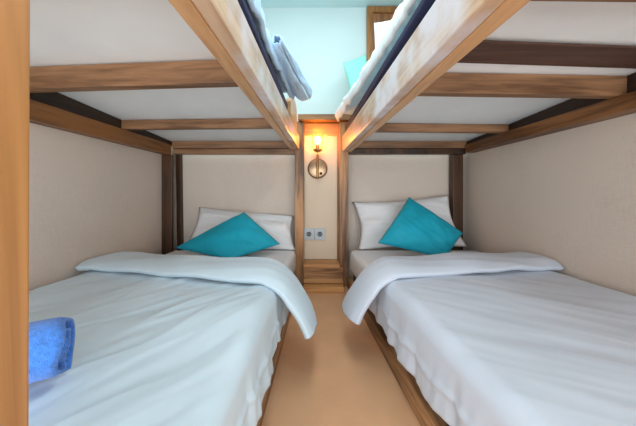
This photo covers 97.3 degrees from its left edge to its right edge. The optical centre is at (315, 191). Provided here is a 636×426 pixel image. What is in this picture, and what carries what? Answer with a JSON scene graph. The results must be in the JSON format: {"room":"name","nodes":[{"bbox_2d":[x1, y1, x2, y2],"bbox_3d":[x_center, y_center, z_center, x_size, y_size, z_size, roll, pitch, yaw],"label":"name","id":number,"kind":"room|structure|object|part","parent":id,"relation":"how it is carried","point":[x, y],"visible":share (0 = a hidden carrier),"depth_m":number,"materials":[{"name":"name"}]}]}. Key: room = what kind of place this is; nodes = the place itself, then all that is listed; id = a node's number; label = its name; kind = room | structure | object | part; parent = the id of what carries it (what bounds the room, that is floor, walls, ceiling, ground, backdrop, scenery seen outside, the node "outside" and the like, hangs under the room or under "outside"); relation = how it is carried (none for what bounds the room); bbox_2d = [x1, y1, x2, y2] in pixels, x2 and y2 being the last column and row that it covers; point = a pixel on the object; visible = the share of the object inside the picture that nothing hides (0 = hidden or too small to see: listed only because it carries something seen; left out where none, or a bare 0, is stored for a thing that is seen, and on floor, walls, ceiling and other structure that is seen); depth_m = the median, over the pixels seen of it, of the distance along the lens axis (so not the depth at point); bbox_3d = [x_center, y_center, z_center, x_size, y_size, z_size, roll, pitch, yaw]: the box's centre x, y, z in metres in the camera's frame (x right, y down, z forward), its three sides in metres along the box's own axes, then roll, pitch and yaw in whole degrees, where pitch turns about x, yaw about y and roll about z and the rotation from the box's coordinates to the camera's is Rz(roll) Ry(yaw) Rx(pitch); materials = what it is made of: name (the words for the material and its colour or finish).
{"room":"dormitory","nodes":[
{"label":"dormitory","id":0,"kind":"room"},
{"bbox_2d":[29,123,174,290],"bbox_3d":[-1.210,-0.398,0.400,0.100,2.235,4.000,0,0,0],"label":"wall","id":1,"kind":"structure","parent":0,"point":[89,197],"depth_m":1.42,"materials":[{"name":"beige paint"}]},
{"bbox_2d":[175,8,448,278],"bbox_3d":[0.025,-0.398,2.350,2.370,2.235,0.100,0,0,0],"label":"wall","id":2,"kind":"structure","parent":0,"point":[261,184],"depth_m":2.30,"materials":[{"name":"beige paint"}]},
{"bbox_2d":[304,228,313,239],"bbox_3d":[-0.056,0.330,2.197,0.084,0.090,0.016,0,0,0],"label":"wall socket","id":3,"kind":"object","parent":2,"relation":"attached to","point":[308,232],"visible":0.94,"depth_m":2.19,"materials":[{"name":"grey plastic"}]},
{"bbox_2d":[315,228,324,239],"bbox_3d":[0.031,0.330,2.197,0.084,0.090,0.016,0,0,0],"label":"wall socket","id":4,"kind":"object","parent":2,"relation":"attached to","point":[319,232],"visible":1,"depth_m":2.19,"materials":[{"name":"grey plastic"}]},
{"bbox_2d":[304,136,336,258],"bbox_3d":[0.036,0.043,2.215,0.257,0.975,0.020,0,0,0],"label":"trim","id":5,"kind":"structure","parent":2,"relation":"attached to","point":[320,195],"depth_m":2.21,"materials":[{"name":"beige paint"}]},
{"bbox_2d":[308,136,327,178],"bbox_3d":[0.012,-0.276,2.154,0.158,0.354,0.103,0,0,0],"label":"wall lamp","id":6,"kind":"object","parent":5,"relation":"attached to","point":[317,168],"visible":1,"depth_m":2.19,"materials":[{"name":"metal"}]},
{"bbox_3d":[0.012,-0.194,2.150,0.018,0.190,0.018,0,0,0],"label":"stem","id":7,"kind":"part","parent":6,"relation":"part of","materials":[{"name":"gold metal"}]},
{"bbox_3d":[0.012,-0.398,2.150,0.041,0.060,0.041,0,0,0],"label":"bulb","id":8,"kind":"part","parent":6,"relation":"part of","materials":[{"name":"white glass"}]},
{"bbox_2d":[304,123,338,135],"bbox_3d":[0.043,-0.491,2.208,0.270,0.093,0.035,0,0,0],"label":"trim","id":9,"kind":"structure","parent":2,"relation":"attached to","point":[310,129],"depth_m":2.19,"materials":[{"name":"orange wood"}]},
{"bbox_2d":[337,135,338,259],"bbox_3d":[0.172,0.043,2.208,0.013,0.975,0.035,0,0,0],"label":"trim","id":10,"kind":"structure","parent":2,"relation":"attached to","point":[337,135],"depth_m":2.19,"materials":[{"name":"brown wood"}]},
{"bbox_2d":[366,6,397,61],"bbox_3d":[0.709,-1.116,2.281,0.592,0.772,0.038,0,0,0],"label":"window","id":11,"kind":"structure","parent":2,"relation":"in","point":[374,14],"depth_m":2.26,"materials":[{"name":"brown wood"}]},
{"bbox_3d":[0.709,-1.116,2.292,0.502,0.682,0.015,0,0,0],"label":"shutter panel","id":12,"kind":"part","parent":11,"relation":"part of","materials":[{"name":"white wood"}]},
{"bbox_2d":[261,0,403,7],"bbox_3d":[0.025,-1.565,0.400,2.570,0.100,4.000,0,0,0],"label":"ceiling","id":13,"kind":"structure","parent":0,"point":[264,3],"depth_m":2.25,"materials":[{"name":"paint"}]},
{"bbox_2d":[261,286,447,425],"bbox_3d":[0.025,0.770,0.400,2.570,0.100,4.000,0,0,0],"label":"floor","id":14,"kind":"structure","parent":0,"point":[340,375],"depth_m":1.07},
{"bbox_2d":[0,0,303,425],"bbox_3d":[-0.626,-0.230,1.199,1.066,1.900,2.198,0,0,0],"label":"bunk bed","id":15,"kind":"object","parent":14,"relation":"on","point":[192,77],"visible":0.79,"depth_m":0.87,"materials":[{"name":"brown wood"}]},
{"bbox_3d":[-0.210,-0.230,0.136,0.076,1.900,0.072,0,0,0],"label":"post","id":16,"kind":"part","parent":15,"relation":"part of","materials":[{"name":"brown wood"}]},
{"bbox_3d":[-1.121,0.220,2.115,0.076,1.000,0.030,0,0,0],"label":"post","id":17,"kind":"part","parent":15,"relation":"part of","materials":[{"name":"brown wood"}]},
{"bbox_2d":[165,250,295,272],"bbox_3d":[-0.647,0.508,1.153,0.998,0.161,1.865,0,0,0],"label":"mattress","id":18,"kind":"object","parent":15,"relation":"on","point":[287,258],"visible":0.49,"depth_m":1.92,"materials":[{"name":"white fabric"}]},
{"bbox_2d":[29,251,316,425],"bbox_3d":[-0.572,0.452,0.934,1.156,0.278,1.392,0,0,0],"label":"duvet","id":19,"kind":"object","parent":18,"relation":"on","point":[161,340],"visible":0.94,"depth_m":0.75,"materials":[{"name":"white fabric"}]},
{"bbox_2d":[29,317,74,383],"bbox_3d":[-0.614,0.306,0.467,0.316,0.122,0.126,0,0,-37],"label":"towel","id":20,"kind":"object","parent":19,"relation":"on","point":[52,340],"visible":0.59,"depth_m":0.51,"materials":[{"name":"blue fabric"}]},
{"bbox_2d":[176,212,278,256],"bbox_3d":[-0.594,0.285,1.887,0.675,0.277,0.275,0,0,-20],"label":"throw cushion","id":21,"kind":"object","parent":18,"relation":"on","point":[240,235],"visible":0.97,"depth_m":1.87,"materials":[{"name":"teal fabric"}]},
{"bbox_2d":[190,207,295,249],"bbox_3d":[-0.559,0.272,2.146,0.824,0.304,0.215,0,0,0],"label":"pillow","id":22,"kind":"object","parent":18,"relation":"on","point":[278,227],"visible":0.58,"depth_m":2.13,"materials":[{"name":"white fabric"}]},
{"bbox_3d":[-0.174,-0.374,1.150,0.034,0.102,1.962,0,0,2],"label":"rail","id":23,"kind":"part","parent":15,"relation":"part of","materials":[{"name":"brown wood"}]},
{"bbox_2d":[238,0,287,110],"bbox_3d":[-0.643,-0.474,0.890,0.973,0.057,1.340,0,0,0],"label":"mattress","id":24,"kind":"object","parent":15,"relation":"on","point":[242,3],"visible":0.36,"depth_m":0.89,"materials":[{"name":"fabric"}]},
{"bbox_2d":[245,0,311,100],"bbox_3d":[-0.576,-0.553,0.928,1.114,0.106,1.344,0,0,0],"label":"duvet","id":25,"kind":"object","parent":24,"relation":"on","point":[290,77],"visible":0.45,"depth_m":1.15,"materials":[{"name":"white fabric"}]},
{"bbox_3d":[-0.177,0.682,1.150,0.035,0.075,1.961,0,0,1],"label":"bed frame","id":26,"kind":"part","parent":15,"relation":"part of","materials":[{"name":"brown wood"}]},
{"bbox_3d":[-0.127,0.091,2.167,0.068,1.258,0.065,0,0,0],"label":"post","id":27,"kind":"part","parent":15,"relation":"part of","materials":[{"name":"brown wood"}]},
{"bbox_2d":[303,260,343,292],"bbox_3d":[0.054,0.625,2.097,0.292,0.189,0.214,0,0,0],"label":"nightstand","id":28,"kind":"object","parent":14,"relation":"on","point":[320,276],"visible":0.95,"depth_m":2.06,"materials":[{"name":"orange wood"}]},
{"bbox_3d":[0.043,0.544,2.130,0.270,0.026,0.149,0,0,0],"label":"lid","id":29,"kind":"part","parent":28,"relation":"part of","materials":[{"name":"orange wood"}]},
{"bbox_3d":[0.054,0.617,2.078,0.292,0.117,0.025,0,0,0],"label":"panel","id":30,"kind":"part","parent":28,"relation":"part of","materials":[{"name":"brown wood"}]},
{"bbox_2d":[339,0,635,425],"bbox_3d":[0.694,-0.230,1.121,1.030,1.900,2.298,0,0,0],"label":"bunk bed","id":31,"kind":"object","parent":14,"relation":"on","point":[473,76],"visible":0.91,"depth_m":1.02,"materials":[{"name":"brown wood"}]},
{"bbox_2d":[298,114,351,122],"bbox_3d":[0.133,-0.564,2.199,0.535,0.043,0.198,0,0,0],"label":"wall shelf","id":32,"kind":"object","parent":31,"relation":"on","point":[306,118],"visible":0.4,"depth_m":2.10,"materials":[{"name":"brown wood"}]},
{"bbox_3d":[0.213,0.091,2.167,0.068,1.258,0.065,0,0,0],"label":"post","id":33,"kind":"part","parent":31,"relation":"part of","materials":[{"name":"brown wood"}]},
{"bbox_2d":[343,54,366,88],"bbox_3d":[0.309,-0.841,2.098,0.208,0.447,0.098,0,0,-13],"label":"pillow","id":34,"kind":"object","parent":31,"relation":"on","point":[353,68],"visible":0.36,"depth_m":2.09,"materials":[{"name":"green fabric"}]},
{"bbox_2d":[345,0,435,129],"bbox_3d":[0.698,-0.474,1.140,0.964,0.057,1.840,0,0,0],"label":"mattress","id":35,"kind":"object","parent":31,"relation":"on","point":[424,6],"visible":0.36,"depth_m":0.92,"materials":[{"name":"fabric"}]},
{"bbox_2d":[335,0,420,120],"bbox_3d":[0.661,-0.547,1.140,1.050,0.098,1.771,0,0,0],"label":"duvet","id":36,"kind":"object","parent":35,"relation":"on","point":[405,10],"visible":0.12,"depth_m":1.10,"materials":[{"name":"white fabric"}]},
{"bbox_2d":[374,20,390,48],"bbox_3d":[0.471,-0.815,1.599,0.273,0.383,0.147,0,0,0],"label":"pillow","id":37,"kind":"object","parent":36,"relation":"on","point":[379,28],"visible":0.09,"depth_m":1.61,"materials":[{"name":"white fabric"}]},
{"bbox_3d":[0.323,0.682,1.087,0.035,0.075,2.092,0,0,-4],"label":"bed frame","id":38,"kind":"part","parent":31,"relation":"part of","materials":[{"name":"brown wood"}]},
{"bbox_2d":[350,250,477,277],"bbox_3d":[0.725,0.508,1.153,0.947,0.161,1.865,0,0,0],"label":"mattress","id":39,"kind":"object","parent":31,"relation":"on","point":[359,259],"visible":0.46,"depth_m":1.92,"materials":[{"name":"white fabric"}]},
{"bbox_2d":[352,195,467,248],"bbox_3d":[0.707,0.224,2.133,0.850,0.401,0.198,0,0,4],"label":"pillow","id":40,"kind":"object","parent":39,"relation":"on","point":[375,218],"visible":0.58,"depth_m":2.12,"materials":[{"name":"white fabric"}]},
{"bbox_2d":[378,197,462,254],"bbox_3d":[0.698,0.230,1.886,0.599,0.388,0.227,0,0,0],"label":"throw cushion","id":41,"kind":"object","parent":39,"relation":"on","point":[416,228],"visible":0.98,"depth_m":1.81,"materials":[{"name":"teal fabric"}]},
{"bbox_2d":[342,251,635,425],"bbox_3d":[0.663,0.449,0.934,1.072,0.279,1.392,0,0,0],"label":"duvet","id":42,"kind":"object","parent":39,"relation":"on","point":[486,339],"visible":1,"depth_m":0.77,"materials":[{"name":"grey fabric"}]},
{"bbox_3d":[0.262,-0.366,1.087,0.034,0.118,2.088,0,0,-2],"label":"rail","id":43,"kind":"part","parent":31,"relation":"part of","materials":[{"name":"brown wood"}]},
{"bbox_3d":[1.118,0.192,2.235,0.080,1.056,0.070,0,0,0],"label":"post","id":44,"kind":"part","parent":31,"relation":"part of","materials":[{"name":"brown wood"}]},
{"bbox_2d":[463,113,635,295],"bbox_3d":[1.260,-0.398,0.400,0.100,2.235,4.000,0,0,0],"label":"wall","id":45,"kind":"structure","parent":0,"point":[568,197],"depth_m":1.36,"materials":[{"name":"beige paint"}]}
]}

